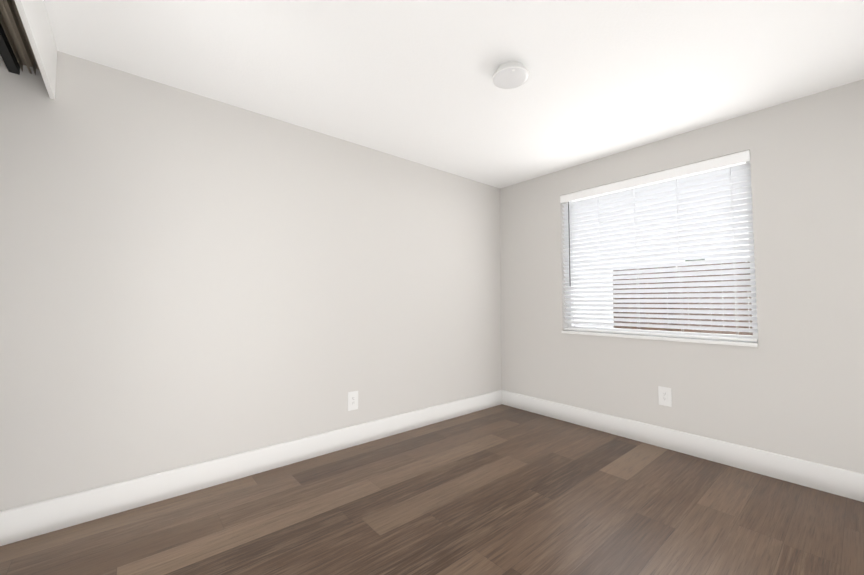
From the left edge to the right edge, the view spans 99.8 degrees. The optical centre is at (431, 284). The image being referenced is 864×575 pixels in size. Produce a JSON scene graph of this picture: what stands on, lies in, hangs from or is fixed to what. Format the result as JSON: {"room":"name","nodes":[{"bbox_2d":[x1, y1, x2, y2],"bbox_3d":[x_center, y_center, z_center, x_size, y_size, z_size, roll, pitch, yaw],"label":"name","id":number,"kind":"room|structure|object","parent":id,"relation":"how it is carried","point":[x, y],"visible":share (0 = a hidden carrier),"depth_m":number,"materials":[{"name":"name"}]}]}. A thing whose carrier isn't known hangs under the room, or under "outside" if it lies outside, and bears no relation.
{"room":"empty bedroom","nodes":[
{"label":"empty bedroom","id":0,"kind":"room"},
{"bbox_2d":[0,51,501,510],"bbox_3d":[-0.891,0.054,2.819,4.555,2.680,0.150,2,-4,-40],"label":"wall","id":1,"kind":"structure","parent":0,"point":[187,278],"depth_m":2.27,"materials":[{"name":"white paint"}]},
{"bbox_2d":[0,23,19,74],"bbox_3d":[-1.071,-1.183,0.631,0.035,0.180,3.050,2,-4,-40],"label":"trim","id":2,"kind":"structure","parent":1,"relation":"attached to","point":[7,54],"depth_m":1.67,"materials":[{"name":"black"}]},
{"bbox_2d":[14,0,56,98],"bbox_3d":[-0.969,-1.139,0.715,0.018,0.260,3.050,2,-4,-40],"label":"trim","id":3,"kind":"structure","parent":1,"relation":"attached to","point":[33,14],"depth_m":1.57,"materials":[{"name":"white wood"}]},
{"bbox_2d":[0,390,501,545],"bbox_3d":[-0.838,1.192,2.701,4.255,0.155,0.015,2,-4,-40],"label":"baseboard","id":4,"kind":"structure","parent":1,"relation":"attached to","point":[20,523],"depth_m":2.22,"materials":[{"name":"white wood"}]},
{"bbox_2d":[348,391,357,410],"bbox_3d":[-0.627,0.926,2.896,0.090,0.146,0.009,2,-4,-40],"label":"electrical outlet","id":5,"kind":"object","parent":1,"relation":"attached to","point":[353,400],"visible":1,"depth_m":2.89,"materials":[{"name":"white plastic"}]},
{"bbox_2d":[0,404,863,574],"bbox_3d":[0.141,1.274,1.536,4.555,0.120,3.350,2,-4,-40],"label":"floor","id":6,"kind":"structure","parent":0,"point":[501,489],"depth_m":1.92,"materials":[{"name":"wood"}]},
{"bbox_2d":[44,0,863,187],"bbox_3d":[0.141,-1.283,1.659,4.555,0.120,3.350,2,-4,-40],"label":"ceiling","id":7,"kind":"structure","parent":0,"point":[410,80],"depth_m":1.98,"materials":[{"name":"white paint"}]},
{"bbox_2d":[492,61,528,88],"bbox_3d":[0.439,-1.175,2.039,0.203,0.060,0.203,2,-4,-40],"label":"smoke detector","id":8,"kind":"object","parent":7,"relation":"attached to","point":[510,74],"visible":1,"depth_m":2.01,"materials":[{"name":"white plastic"}]},
{"bbox_2d":[500,79,863,473],"bbox_3d":[1.824,0.063,3.017,0.150,2.680,3.350,2,-4,-40],"label":"wall","id":9,"kind":"structure","parent":0,"point":[791,384],"depth_m":2.45,"materials":[{"name":"white paint"}]},
{"bbox_2d":[560,150,757,341],"bbox_3d":[1.784,-0.240,3.070,0.151,1.330,1.430,2,-4,-40],"label":"window blind","id":10,"kind":"structure","parent":9,"relation":"in","point":[721,180],"depth_m":2.91,"materials":[{"name":"white plastic"}]},
{"bbox_2d":[562,330,757,346],"bbox_3d":[1.780,0.437,3.034,0.172,0.025,1.430,2,-4,-40],"label":"window sill","id":11,"kind":"structure","parent":9,"relation":"attached to","point":[708,341],"depth_m":2.84,"materials":[{"name":"white wood"}]},
{"bbox_2d":[658,386,671,406],"bbox_3d":[1.825,0.878,2.853,0.009,0.146,0.090,2,-4,-40],"label":"outlet","id":12,"kind":"object","parent":9,"relation":"attached to","point":[665,396],"visible":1,"depth_m":2.85,"materials":[{"name":"white plastic"}]},
{"bbox_2d":[502,390,863,501],"bbox_3d":[1.766,1.202,2.903,0.015,0.155,3.035,2,-4,-40],"label":"baseboard","id":13,"kind":"structure","parent":9,"relation":"attached to","point":[835,480],"depth_m":2.61,"materials":[{"name":"white wood"}]},
{"label":"outside","id":14,"kind":"structure","parent":0,"visible":0},
{"bbox_2d":[575,324,613,327],"bbox_3d":[9.891,2.041,10.427,21.850,0.200,30.000,2,-4,-40],"label":"ground","id":15,"kind":"structure","parent":14,"point":[588,325],"depth_m":22.09,"materials":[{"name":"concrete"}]},
{"bbox_2d":[612,259,752,334],"bbox_3d":[8.581,-0.770,7.931,12.129,5.176,25.462,2,-4,-40],"label":"fence","id":16,"kind":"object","parent":15,"relation":"on","point":[700,331],"depth_m":5.65,"materials":[{"name":"brown wood"}]},
{"bbox_3d":[-1.016,-1.211,0.678,0.101,0.117,3.046,2,-4,-40],"label":"track rail","id":17,"kind":"object","parent":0,"visible":0},
{"bbox_2d":[0,0,41,75],"bbox_3d":[-1.018,-1.129,0.673,0.087,0.038,3.046,2,-4,-40],"label":"track rail","id":18,"kind":"object","parent":17,"relation":"attached to","point":[13,27],"visible":0.67,"depth_m":1.59,"materials":[{"name":"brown metal"}]}
]}

